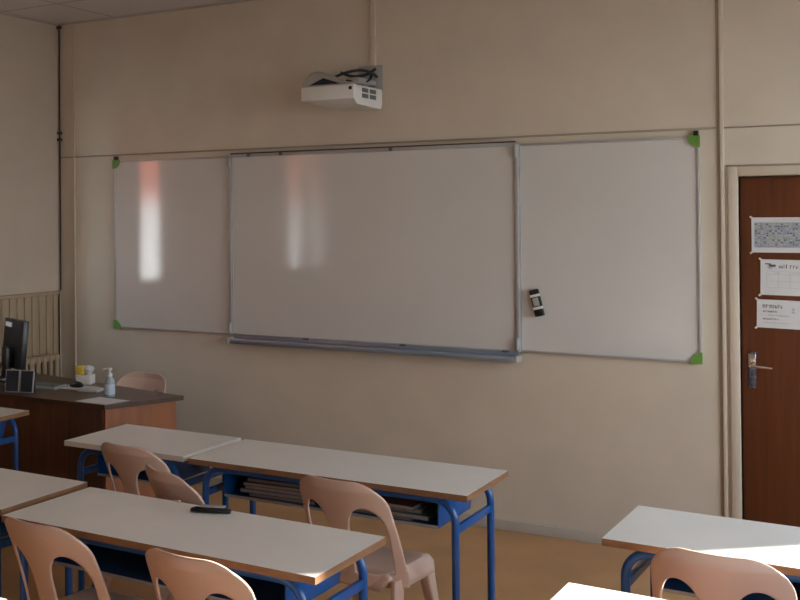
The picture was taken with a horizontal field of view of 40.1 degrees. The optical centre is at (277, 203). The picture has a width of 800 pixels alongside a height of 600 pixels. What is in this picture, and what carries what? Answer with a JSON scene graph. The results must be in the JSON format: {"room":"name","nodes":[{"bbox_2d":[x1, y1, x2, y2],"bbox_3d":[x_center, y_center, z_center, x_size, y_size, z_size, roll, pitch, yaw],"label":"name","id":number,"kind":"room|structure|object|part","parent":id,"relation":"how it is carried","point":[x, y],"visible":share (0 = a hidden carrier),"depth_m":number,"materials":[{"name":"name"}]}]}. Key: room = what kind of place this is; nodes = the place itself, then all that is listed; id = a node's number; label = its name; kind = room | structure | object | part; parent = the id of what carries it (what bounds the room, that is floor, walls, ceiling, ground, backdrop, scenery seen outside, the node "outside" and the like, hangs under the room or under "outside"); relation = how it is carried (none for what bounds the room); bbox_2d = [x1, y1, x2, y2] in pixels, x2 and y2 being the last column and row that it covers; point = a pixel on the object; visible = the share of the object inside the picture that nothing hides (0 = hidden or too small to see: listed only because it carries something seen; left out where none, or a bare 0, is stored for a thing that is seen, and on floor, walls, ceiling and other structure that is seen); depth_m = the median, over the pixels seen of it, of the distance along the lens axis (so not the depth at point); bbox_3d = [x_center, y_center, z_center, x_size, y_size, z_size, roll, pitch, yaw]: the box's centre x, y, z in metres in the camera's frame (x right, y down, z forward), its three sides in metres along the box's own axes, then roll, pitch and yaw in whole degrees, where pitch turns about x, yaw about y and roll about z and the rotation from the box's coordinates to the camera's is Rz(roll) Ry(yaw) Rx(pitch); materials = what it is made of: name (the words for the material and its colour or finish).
{"room":"classroom","nodes":[
{"label":"classroom","id":0,"kind":"room"},
{"bbox_2d":[0,14,60,371],"bbox_3d":[-4.124,0.283,4.252,0.250,3.290,9.200,-1,-1,31],"label":"wall","id":1,"kind":"structure","parent":0,"point":[29,71],"depth_m":7.85,"materials":[{"name":"beige paint"}]},
{"bbox_2d":[0,11,58,24],"bbox_3d":[-4.027,-1.358,4.185,0.025,0.012,9.175,-1,-1,31],"label":"trim","id":2,"kind":"structure","parent":1,"relation":"attached to","point":[1,12],"depth_m":7.83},
{"bbox_2d":[0,291,60,361],"bbox_3d":[-3.016,1.248,5.780,0.032,1.220,5.370,-1,-1,31],"label":"trim","id":3,"kind":"structure","parent":1,"relation":"attached to","point":[40,309],"depth_m":7.87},
{"bbox_2d":[56,25,61,376],"bbox_3d":[-1.628,0.264,8.085,0.034,3.198,0.050,-1,-1,31],"label":"pipe","id":4,"kind":"object","parent":1,"relation":"attached to","point":[58,27],"visible":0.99,"depth_m":8.10,"materials":[{"name":"black metal"}]},
{"bbox_2d":[0,0,234,23],"bbox_3d":[-1.024,-1.466,2.374,7.640,0.120,9.600,-1,-1,31],"label":"ceiling","id":5,"kind":"structure","parent":0,"point":[56,11],"depth_m":7.48,"materials":[{"name":"tile"}]},
{"bbox_2d":[1,484,697,599],"bbox_3d":[-0.995,1.944,2.342,7.640,0.120,9.600,-1,-1,31],"label":"floor","id":6,"kind":"structure","parent":0,"point":[527,566],"depth_m":5.68,"materials":[{"name":"brown wood"}]},
{"bbox_2d":[0,407,28,470],"bbox_3d":[-2.080,1.550,6.222,1.324,0.760,0.476,-1,-1,31],"label":"school desk","id":7,"kind":"object","parent":6,"relation":"on","point":[6,414],"visible":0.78,"depth_m":6.07,"materials":[{"name":"blue metal"}]},
{"bbox_3d":[-1.517,1.550,6.107,0.140,0.723,0.031,-1,-1,31],"label":"leg","id":8,"kind":"part","parent":7,"relation":"part of","materials":[{"name":"blue metal"}]},
{"bbox_2d":[0,353,59,376],"bbox_3d":[-1.875,1.517,7.536,0.112,0.847,0.960,-1,-1,31],"label":"radiator","id":9,"kind":"object","parent":6,"relation":"on","point":[48,364],"visible":0.13,"depth_m":7.78,"materials":[{"name":"beige metal"}]},
{"bbox_2d":[0,468,86,597],"bbox_3d":[-1.464,1.529,4.583,1.324,0.760,0.476,-1,-1,32],"label":"school desk","id":10,"kind":"object","parent":6,"relation":"on","point":[19,490],"visible":0.46,"depth_m":4.34,"materials":[{"name":"white laminate"}]},
{"bbox_3d":[-1.107,1.528,4.132,0.140,0.723,0.031,-1,-1,32],"label":"leg","id":11,"kind":"part","parent":10,"relation":"part of","materials":[{"name":"blue metal"}]},
{"bbox_3d":[-0.902,1.530,4.463,0.140,0.723,0.031,-1,-1,32],"label":"leg","id":12,"kind":"part","parent":10,"relation":"part of","materials":[{"name":"blue metal"}]},
{"bbox_2d":[4,517,143,599],"bbox_3d":[-0.668,1.475,3.782,0.480,0.840,0.528,-1,-1,36],"label":"plastic chair","id":13,"kind":"object","parent":6,"relation":"on","point":[40,545],"visible":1,"depth_m":3.58,"materials":[{"name":"beige plastic"}]},
{"bbox_3d":[-0.638,1.458,3.823,0.402,0.081,0.383,-1,-1,36],"label":"seat","id":14,"kind":"part","parent":13,"relation":"part of","materials":[{"name":"beige plastic"}]},
{"bbox_2d":[0,373,183,497],"bbox_3d":[-1.266,1.549,6.835,1.520,0.760,0.775,-1,-1,31],"label":"desk","id":15,"kind":"object","parent":6,"relation":"on","point":[54,417],"visible":0.51,"depth_m":6.48,"materials":[{"name":"brown wood"}]},
{"bbox_2d":[5,369,20,392],"bbox_3d":[-1.640,1.100,6.723,0.092,0.141,0.055,-1,-1,9],"label":"speaker","id":16,"kind":"object","parent":15,"relation":"on","point":[12,382],"visible":1,"depth_m":6.71},
{"bbox_2d":[0,317,28,380],"bbox_3d":[-1.771,0.977,7.266,0.350,0.400,0.238,-1,-1,31],"label":"computer monitor","id":17,"kind":"object","parent":15,"relation":"on","point":[15,341],"visible":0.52,"depth_m":7.21,"materials":[{"name":"black plastic"}]},
{"bbox_2d":[19,370,35,392],"bbox_3d":[-1.542,1.099,6.694,0.092,0.141,0.055,-1,-1,16],"label":"speaker","id":18,"kind":"object","parent":15,"relation":"on","point":[27,382],"visible":1,"depth_m":6.68},
{"bbox_3d":[-1.656,1.533,6.671,0.985,0.674,0.020,-1,-1,31],"label":"panel","id":19,"kind":"part","parent":15,"relation":"part of","materials":[{"name":"brown wood"}]},
{"bbox_2d":[4,381,67,389],"bbox_3d":[-1.549,1.159,6.936,0.400,0.024,0.140,-1,-1,24],"label":"keyboard","id":20,"kind":"object","parent":15,"relation":"on","point":[39,385],"visible":0.44,"depth_m":6.85,"materials":[{"name":"grey plastic"}]},
{"bbox_2d":[60,384,100,389],"bbox_3d":[-1.272,1.167,6.873,0.260,0.004,0.150,-1,-1,31],"label":"mat","id":21,"kind":"object","parent":15,"relation":"on","point":[68,386],"visible":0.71,"depth_m":6.86,"materials":[{"name":"white plastic"}]},
{"bbox_2d":[69,381,83,387],"bbox_3d":[-1.279,1.147,6.889,0.105,0.035,0.068,-1,-1,31],"label":"computer mouse","id":22,"kind":"object","parent":21,"relation":"on","point":[76,384],"visible":0.99,"depth_m":6.86,"materials":[{"name":"black plastic"}]},
{"bbox_2d":[75,365,94,384],"bbox_3d":[-1.249,1.110,7.040,0.116,0.120,0.080,-1,-1,14],"label":"tissue box","id":23,"kind":"object","parent":15,"relation":"on","point":[84,375],"visible":0.96,"depth_m":7.01,"materials":[{"name":"white cardboard"}]},
{"bbox_2d":[77,387,103,392],"bbox_3d":[-1.162,1.157,6.736,0.140,0.018,0.090,-1,-1,20],"label":"notepad","id":24,"kind":"object","parent":15,"relation":"on","point":[83,389],"visible":1,"depth_m":6.71,"materials":[{"name":"white paper"}]},
{"bbox_2d":[77,397,128,404],"bbox_3d":[-1.031,1.161,6.383,0.280,0.001,0.187,-1,-1,31],"label":"paper sheet","id":25,"kind":"object","parent":15,"relation":"on","point":[98,400],"visible":1,"depth_m":6.38,"materials":[{"name":"white paper"}]},
{"bbox_2d":[103,367,114,396],"bbox_3d":[-1.014,1.076,6.535,0.070,0.175,0.064,-1,-1,31],"label":"bottle","id":26,"kind":"object","parent":15,"relation":"on","point":[109,381],"visible":1,"depth_m":6.51,"materials":[{"name":"white plastic"}]},
{"bbox_3d":[-0.808,1.554,6.412,0.470,0.734,0.020,0,-1,-35],"label":"panel","id":27,"kind":"part","parent":15,"relation":"part of","materials":[{"name":"orange wood"}]},
{"bbox_2d":[115,372,165,392],"bbox_3d":[-0.962,1.505,6.748,0.480,0.840,0.528,-1,-1,31],"label":"plastic chair","id":28,"kind":"object","parent":6,"relation":"on","point":[149,381],"visible":0.29,"depth_m":6.97,"materials":[{"name":"beige plastic"}]},
{"bbox_2d":[101,442,180,599],"bbox_3d":[-0.530,1.485,4.973,0.480,0.840,0.528,-1,-1,38],"label":"plastic chair","id":29,"kind":"object","parent":6,"relation":"on","point":[128,461],"visible":0.38,"depth_m":4.78,"materials":[{"name":"beige plastic"}]},
{"bbox_3d":[-0.765,1.681,4.999,0.168,0.452,0.040,0,-1,-35],"label":"leg","id":30,"kind":"part","parent":29,"relation":"part of","materials":[{"name":"beige plastic"}]},
{"bbox_3d":[-0.629,1.276,4.852,0.456,0.423,0.214,-1,-1,38],"label":"backrest","id":31,"kind":"part","parent":29,"relation":"part of","materials":[{"name":"beige plastic"}]},
{"bbox_3d":[-0.446,1.676,4.748,0.040,0.452,0.168,-1,-1,21],"label":"leg","id":32,"kind":"part","parent":29,"relation":"part of","materials":[{"name":"beige plastic"}]},
{"bbox_2d":[64,424,240,591],"bbox_3d":[-0.605,1.528,5.278,0.715,0.760,0.476,-1,-1,31],"label":"school desk","id":33,"kind":"object","parent":6,"relation":"on","point":[173,447],"visible":0.52,"depth_m":5.25,"materials":[{"name":"white laminate"}]},
{"bbox_3d":[-0.908,1.537,5.235,0.140,0.723,0.031,-1,-1,31],"label":"leg","id":34,"kind":"part","parent":33,"relation":"part of","materials":[{"name":"blue metal"}]},
{"bbox_2d":[102,469,148,480],"bbox_3d":[-0.605,1.244,5.285,0.415,0.137,0.340,-1,-1,31],"label":"tray","id":35,"kind":"object","parent":33,"relation":"on","point":[142,476],"depth_m":5.22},
{"bbox_3d":[-0.505,1.531,4.988,0.140,0.723,0.031,-1,-1,31],"label":"leg","id":36,"kind":"part","parent":33,"relation":"part of","materials":[{"name":"blue metal"}]},
{"bbox_3d":[-0.301,1.533,5.321,0.140,0.723,0.031,-1,-1,31],"label":"leg","id":37,"kind":"part","parent":33,"relation":"part of","materials":[{"name":"blue metal"}]},
{"bbox_2d":[145,464,210,599],"bbox_3d":[-0.268,1.478,4.454,0.528,0.840,0.480,0,-1,-35],"label":"plastic chair","id":38,"kind":"object","parent":6,"relation":"on","point":[167,486],"visible":0.26,"depth_m":4.25,"materials":[{"name":"plastic"}]},
{"bbox_3d":[-0.485,1.674,4.548,0.168,0.452,0.040,0,-1,-18],"label":"leg","id":39,"kind":"part","parent":38,"relation":"part of","materials":[{"name":"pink plastic"}]},
{"bbox_3d":[-0.399,1.270,4.367,0.214,0.423,0.456,0,-1,-35],"label":"backrest","id":40,"kind":"part","parent":38,"relation":"part of","materials":[{"name":"beige plastic"}]},
{"bbox_2d":[2,487,385,599],"bbox_3d":[-0.318,1.512,3.804,1.324,0.760,0.476,-1,-1,32],"label":"school desk","id":41,"kind":"object","parent":6,"relation":"on","point":[279,559],"visible":0.7,"depth_m":3.70,"materials":[{"name":"white laminate"}]},
{"bbox_3d":[-0.880,1.524,3.927,0.140,0.723,0.031,-1,-1,32],"label":"leg","id":42,"kind":"part","parent":41,"relation":"part of","materials":[{"name":"blue metal"}]},
{"bbox_2d":[54,544,284,599],"bbox_3d":[-0.317,1.227,3.811,1.024,0.137,0.340,-1,-1,32],"label":"tray","id":43,"kind":"object","parent":41,"relation":"on","point":[123,565],"depth_m":3.81,"materials":[{"name":"blue metal"}]},
{"bbox_3d":[-0.424,1.172,3.642,0.942,0.031,0.031,-1,-1,32],"label":"rail","id":44,"kind":"part","parent":41,"relation":"part of","materials":[{"name":"blue metal"}]},
{"bbox_2d":[190,504,230,513],"bbox_3d":[-0.245,1.120,3.973,0.150,0.025,0.044,-1,-1,14],"label":"pencil case","id":45,"kind":"object","parent":41,"relation":"on","point":[221,509],"visible":1,"depth_m":3.96,"materials":[{"name":"black fabric"}]},
{"bbox_3d":[0.037,1.511,3.351,0.140,0.723,0.031,-1,-1,32],"label":"leg","id":46,"kind":"part","parent":41,"relation":"part of","materials":[{"name":"blue metal"}]},
{"bbox_3d":[0.245,1.513,3.681,0.140,0.723,0.031,-1,-1,32],"label":"leg","id":47,"kind":"part","parent":41,"relation":"part of","materials":[{"name":"blue metal"}]},
{"bbox_2d":[145,548,255,599],"bbox_3d":[-0.141,1.467,3.427,0.480,0.840,0.528,-1,-1,36],"label":"plastic chair","id":48,"kind":"object","parent":6,"relation":"on","point":[186,578],"visible":1,"depth_m":3.20,"materials":[{"name":"plastic"}]},
{"bbox_2d":[188,439,508,599],"bbox_3d":[0.291,1.516,4.716,1.324,0.760,0.476,-1,-1,31],"label":"school desk","id":49,"kind":"object","parent":6,"relation":"on","point":[453,487],"visible":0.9,"depth_m":4.59,"materials":[{"name":"white laminate"}]},
{"bbox_3d":[-0.273,1.528,4.830,0.140,0.723,0.031,-1,-1,31],"label":"leg","id":50,"kind":"part","parent":49,"relation":"part of","materials":[{"name":"blue metal"}]},
{"bbox_3d":[-0.071,1.529,5.163,0.140,0.723,0.031,-1,-1,31],"label":"leg","id":51,"kind":"part","parent":49,"relation":"part of","materials":[{"name":"blue metal"}]},
{"bbox_2d":[249,493,316,504],"bbox_3d":[0.067,1.291,4.826,0.327,0.014,0.210,-1,-1,29],"label":"book","id":52,"kind":"object","parent":49,"relation":"in","point":[311,502],"visible":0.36,"depth_m":4.74,"materials":[{"name":"brown paper"}]},
{"bbox_2d":[240,486,301,499],"bbox_3d":[0.026,1.275,4.841,0.327,0.017,0.210,-1,-1,30],"label":"book","id":53,"kind":"object","parent":52,"relation":"on","point":[242,489],"visible":0.25,"depth_m":4.76,"materials":[{"name":"brown paper"}]},
{"bbox_2d":[245,485,300,495],"bbox_3d":[0.030,1.258,4.839,0.285,0.017,0.210,-1,-1,31],"label":"book","id":54,"kind":"object","parent":53,"relation":"on","point":[294,493],"visible":0.3,"depth_m":4.74,"materials":[{"name":"brown paper"}]},
{"bbox_2d":[243,480,299,491],"bbox_3d":[0.022,1.242,4.837,0.287,0.014,0.210,-1,-1,27],"label":"book","id":55,"kind":"object","parent":54,"relation":"on","point":[247,483],"visible":0.25,"depth_m":4.75,"materials":[{"name":"brown paper"}]},
{"bbox_2d":[247,477,299,487],"bbox_3d":[0.037,1.227,4.845,0.278,0.016,0.210,-1,-1,30],"label":"book","id":56,"kind":"object","parent":55,"relation":"on","point":[251,479],"visible":0.25,"depth_m":4.76,"materials":[{"name":"brown paper"}]},
{"bbox_3d":[0.187,1.175,4.552,0.942,0.031,0.031,-1,-1,31],"label":"rail","id":57,"kind":"part","parent":49,"relation":"part of","materials":[{"name":"blue metal"}]},
{"bbox_2d":[228,489,437,525],"bbox_3d":[0.291,1.231,4.723,1.024,0.137,0.340,-1,-1,31],"label":"tray","id":58,"kind":"object","parent":49,"relation":"on","point":[235,493],"depth_m":4.62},
{"bbox_2d":[355,510,412,520],"bbox_3d":[0.483,1.287,4.575,0.283,0.009,0.210,-1,-1,34],"label":"book","id":59,"kind":"object","parent":49,"relation":"in","point":[355,510],"visible":0.11,"depth_m":4.44,"materials":[{"name":"paper"}]},
{"bbox_2d":[356,503,437,520],"bbox_3d":[0.520,1.273,4.536,0.328,0.018,0.210,-1,-1,31],"label":"book","id":60,"kind":"object","parent":59,"relation":"on","point":[430,513],"visible":0.23,"depth_m":4.42,"materials":[{"name":"paper"}]},
{"bbox_2d":[390,502,434,513],"bbox_3d":[0.494,1.257,4.570,0.312,0.015,0.210,-1,-1,27],"label":"book","id":61,"kind":"object","parent":60,"relation":"on","point":[422,509],"visible":0.16,"depth_m":4.45,"materials":[{"name":"grey paper"}]},
{"bbox_2d":[380,495,429,510],"bbox_3d":[0.491,1.240,4.556,0.280,0.017,0.210,-1,-1,35],"label":"book","id":62,"kind":"object","parent":61,"relation":"on","point":[398,503],"visible":0.2,"depth_m":4.46,"materials":[{"name":"red paper"}]},
{"bbox_3d":[0.652,1.515,4.268,0.140,0.723,0.031,-1,-1,31],"label":"leg","id":63,"kind":"part","parent":49,"relation":"part of","materials":[{"name":"blue metal"}]},
{"bbox_3d":[0.855,1.516,4.601,0.140,0.723,0.031,-1,-1,31],"label":"leg","id":64,"kind":"part","parent":49,"relation":"part of","materials":[{"name":"blue metal"}]},
{"bbox_2d":[299,475,438,599],"bbox_3d":[0.359,1.471,4.328,0.480,0.840,0.528,-1,-1,37],"label":"plastic chair","id":65,"kind":"object","parent":6,"relation":"on","point":[396,568],"visible":0.71,"depth_m":4.15,"materials":[{"name":"plastic"}]},
{"bbox_3d":[0.350,1.676,4.602,0.071,0.436,0.142,0,-1,1],"label":"leg","id":66,"kind":"part","parent":65,"relation":"part of","materials":[{"name":"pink plastic"}]},
{"bbox_3d":[0.390,1.455,4.368,0.402,0.081,0.383,-1,-1,37],"label":"seat","id":67,"kind":"part","parent":65,"relation":"part of","materials":[{"name":"beige plastic"}]},
{"bbox_3d":[0.448,1.662,4.104,0.040,0.452,0.168,-1,-1,20],"label":"leg","id":68,"kind":"part","parent":65,"relation":"part of","materials":[{"name":"beige plastic"}]},
{"bbox_3d":[0.630,1.672,4.391,0.142,0.436,0.071,0,-1,-17],"label":"leg","id":69,"kind":"part","parent":65,"relation":"part of","materials":[{"name":"beige plastic"}]},
{"bbox_2d":[551,583,664,599],"bbox_3d":[1.293,1.487,2.632,1.324,0.760,0.476,-1,-1,32],"label":"school desk","id":70,"kind":"object","parent":6,"relation":"on","point":[571,591],"visible":1,"depth_m":3.09,"materials":[{"name":"white laminate"}]},
{"bbox_2d":[602,505,799,599],"bbox_3d":[1.773,1.491,3.460,1.324,0.760,0.476,-1,-1,33],"label":"school desk","id":71,"kind":"object","parent":6,"relation":"on","point":[647,531],"visible":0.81,"depth_m":3.62,"materials":[{"name":"white laminate"}]},
{"bbox_3d":[1.212,1.504,3.588,0.140,0.723,0.031,-1,-1,33],"label":"leg","id":72,"kind":"part","parent":71,"relation":"part of","materials":[{"name":"blue metal"}]},
{"bbox_3d":[1.422,1.505,3.916,0.140,0.723,0.031,-1,-1,33],"label":"leg","id":73,"kind":"part","parent":71,"relation":"part of","materials":[{"name":"blue metal"}]},
{"bbox_2d":[663,578,799,599],"bbox_3d":[1.773,1.207,3.467,1.024,0.137,0.340,-1,-1,33],"label":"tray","id":74,"kind":"object","parent":71,"relation":"on","point":[671,585],"depth_m":3.57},
{"bbox_3d":[1.665,1.151,3.299,0.942,0.031,0.031,-1,-1,33],"label":"rail","id":75,"kind":"part","parent":71,"relation":"part of","materials":[{"name":"blue metal"}]},
{"bbox_2d":[650,547,796,599],"bbox_3d":[1.431,1.454,3.397,0.480,0.840,0.528,-1,-1,34],"label":"plastic chair","id":76,"kind":"object","parent":6,"relation":"on","point":[709,576],"visible":1,"depth_m":3.19,"materials":[{"name":"beige plastic"}]},
{"bbox_2d":[60,0,799,533],"bbox_3d":[1.432,0.257,6.374,7.640,3.290,0.200,-1,-1,31],"label":"wall","id":77,"kind":"structure","parent":0,"point":[583,442],"depth_m":6.46,"materials":[{"name":"beige paint"}]},
{"bbox_2d":[72,24,76,378],"bbox_3d":[-1.504,0.303,8.035,0.015,3.278,0.012,-1,-1,31],"label":"trim","id":78,"kind":"structure","parent":77,"relation":"attached to","point":[73,29],"depth_m":8.03,"materials":[{"name":"paint"}]},
{"bbox_2d":[57,0,255,25],"bbox_3d":[1.403,-1.383,6.268,7.140,0.012,0.025,-1,-1,31],"label":"trim","id":79,"kind":"structure","parent":77,"relation":"attached to","point":[235,1],"depth_m":7.62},
{"bbox_2d":[335,65,382,92],"bbox_3d":[0.470,-0.775,6.671,0.258,0.175,0.300,-1,-1,31],"label":"mount","id":80,"kind":"object","parent":77,"relation":"attached to","point":[369,76],"visible":0.81,"depth_m":6.71,"materials":[{"name":"grey plastic"}]},
{"bbox_2d":[301,72,381,110],"bbox_3d":[0.396,-0.692,6.649,0.364,0.218,0.393,-1,-1,31],"label":"projector","id":81,"kind":"object","parent":80,"relation":"attached to","point":[326,90],"visible":1,"depth_m":6.52,"materials":[{"name":"white plastic"}]},
{"bbox_2d":[303,72,366,87],"bbox_3d":[0.347,-0.753,6.588,0.333,0.096,0.200,-1,-1,31],"label":"hood","id":82,"kind":"object","parent":81,"relation":"attached to","point":[315,79],"depth_m":6.51,"materials":[{"name":"grey plastic"}]},
{"bbox_3d":[0.475,-0.736,6.662,0.190,0.060,0.290,-1,-1,31],"label":"arm","id":83,"kind":"part","parent":80,"relation":"part of","materials":[{"name":"white metal"}]},
{"bbox_3d":[0.583,-0.775,6.772,0.170,0.175,0.010,-1,-1,31],"label":"wall plate","id":84,"kind":"part","parent":80,"relation":"part of","materials":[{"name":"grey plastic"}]},
{"bbox_2d":[370,0,375,65],"bbox_3d":[0.595,-1.114,6.762,0.036,0.503,0.018,-1,-1,31],"label":"cable trunking","id":85,"kind":"object","parent":77,"relation":"attached to","point":[372,2],"visible":1,"depth_m":6.75,"materials":[{"name":"paint"}]},
{"bbox_2d":[61,127,715,157],"bbox_3d":[0.341,-0.373,6.918,4.625,0.011,0.010,-1,-1,31],"label":"trim","id":86,"kind":"structure","parent":77,"relation":"attached to","point":[700,128],"depth_m":6.60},
{"bbox_2d":[184,475,605,544],"bbox_3d":[0.359,1.886,6.895,4.626,0.060,0.012,-1,-1,31],"label":"baseboard","id":87,"kind":"structure","parent":77,"relation":"attached to","point":[514,526],"depth_m":6.20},
{"bbox_2d":[112,131,702,363],"bbox_3d":[0.520,0.280,6.760,4.012,1.288,0.089,-1,-1,31],"label":"whiteboard","id":88,"kind":"object","parent":77,"relation":"attached to","point":[435,250],"visible":1,"depth_m":6.54,"materials":[{"name":"plastic"}]},
{"bbox_3d":[-0.740,0.286,7.562,1.013,1.200,0.026,-1,-1,31],"label":"frame","id":89,"kind":"part","parent":88,"relation":"part of","materials":[{"name":"metal"}]},
{"bbox_3d":[-0.738,0.286,7.565,0.997,1.184,0.017,-1,-1,31],"label":"panel","id":90,"kind":"part","parent":88,"relation":"part of","materials":[{"name":"ceramic"}]},
{"bbox_2d":[226,336,233,343],"bbox_3d":[-0.314,0.915,7.263,0.020,0.041,0.088,-1,-1,31],"label":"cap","id":91,"kind":"object","parent":88,"relation":"on","point":[228,340],"depth_m":7.23,"materials":[{"name":"grey plastic"}]},
{"bbox_3d":[-0.307,0.280,7.288,0.020,1.200,0.045,-1,-1,31],"label":"hinge post","id":92,"kind":"part","parent":88,"relation":"part of","materials":[{"name":"metal"}]},
{"bbox_3d":[0.536,-0.341,6.777,1.975,0.018,0.046,-1,-1,31],"label":"rail","id":93,"kind":"part","parent":88,"relation":"part of","materials":[{"name":"metal"}]},
{"bbox_3d":[0.545,0.268,6.778,1.959,1.184,0.030,-1,-1,31],"label":"panel","id":94,"kind":"part","parent":88,"relation":"part of","materials":[{"name":"plastic"}]},
{"bbox_3d":[0.543,0.268,6.775,1.975,1.200,0.039,-1,-1,31],"label":"frame","id":95,"kind":"part","parent":88,"relation":"part of","materials":[{"name":"metal"}]},
{"bbox_2d":[231,335,518,361],"bbox_3d":[0.536,0.894,6.748,1.975,0.051,0.088,-1,-1,31],"label":"marker tray","id":96,"kind":"object","parent":88,"relation":"on","point":[385,346],"depth_m":6.66,"materials":[{"name":"metal"}]},
{"bbox_3d":[1.391,0.256,6.256,0.020,1.200,0.045,-1,-1,31],"label":"hinge post","id":97,"kind":"part","parent":88,"relation":"part of","materials":[{"name":"metal"}]},
{"bbox_2d":[514,354,521,362],"bbox_3d":[1.384,0.891,6.231,0.020,0.041,0.088,-1,-1,31],"label":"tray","id":98,"kind":"object","parent":88,"relation":"on","point":[517,357],"depth_m":6.21,"materials":[{"name":"grey plastic"}]},
{"bbox_2d":[529,289,544,316],"bbox_3d":[1.480,0.566,6.178,0.088,0.161,0.032,-1,-1,31],"label":"eraser","id":99,"kind":"object","parent":88,"relation":"attached to","point":[535,296],"visible":1,"depth_m":6.17,"materials":[{"name":"black plastic"}]},
{"bbox_3d":[1.825,0.250,6.007,0.972,1.184,0.017,-1,-1,31],"label":"panel","id":100,"kind":"part","parent":88,"relation":"part of","materials":[{"name":"plastic"}]},
{"bbox_3d":[1.823,0.250,6.004,0.988,1.200,0.026,-1,-1,31],"label":"frame","id":101,"kind":"part","parent":88,"relation":"part of","materials":[{"name":"metal"}]},
{"bbox_2d":[715,0,728,517],"bbox_3d":[2.337,0.249,5.698,0.036,3.278,0.016,-1,-1,31],"label":"trim","id":102,"kind":"structure","parent":77,"relation":"attached to","point":[718,3],"depth_m":5.69,"materials":[{"name":"paint"}]},
{"bbox_2d":[724,124,799,128],"bbox_3d":[3.406,-0.414,5.055,2.480,0.007,0.008,-1,-1,31],"label":"trim","id":103,"kind":"structure","parent":77,"relation":"attached to","point":[783,124],"depth_m":5.59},
{"bbox_2d":[726,163,799,526],"bbox_3d":[2.794,0.837,5.453,0.970,2.090,0.134,-1,-1,31],"label":"door","id":104,"kind":"structure","parent":77,"relation":"in","point":[770,398],"depth_m":5.63,"materials":[{"name":"brown wood"}]},
{"bbox_3d":[2.477,0.866,5.649,0.040,0.190,0.008,-1,-1,31],"label":"handle plate","id":105,"kind":"part","parent":104,"relation":"part of","materials":[{"name":"silver metal"}]},
{"bbox_3d":[2.499,0.841,5.594,0.112,0.020,0.068,-1,-1,31],"label":"handle","id":106,"kind":"part","parent":104,"relation":"part of","materials":[{"name":"silver metal"}]},
{"bbox_2d":[750,216,799,253],"bbox_3d":[2.666,0.161,5.540,0.466,0.202,0.004,-1,-1,31],"label":"paper","id":107,"kind":"object","parent":104,"relation":"attached to","point":[769,234],"visible":1,"depth_m":5.59,"materials":[{"name":"paper"}]},
{"bbox_2d":[754,297,799,329],"bbox_3d":[2.630,0.571,5.561,0.334,0.166,0.004,1,0,31],"label":"paper","id":108,"kind":"object","parent":104,"relation":"attached to","point":[781,314],"visible":1,"depth_m":5.59,"materials":[{"name":"paper"}]},
{"bbox_2d":[758,257,799,296],"bbox_3d":[2.646,0.381,5.552,0.334,0.205,0.004,0,0,31],"label":"paper","id":109,"kind":"object","parent":104,"relation":"attached to","point":[778,277],"visible":1,"depth_m":5.58,"materials":[{"name":"paper"}]}
]}

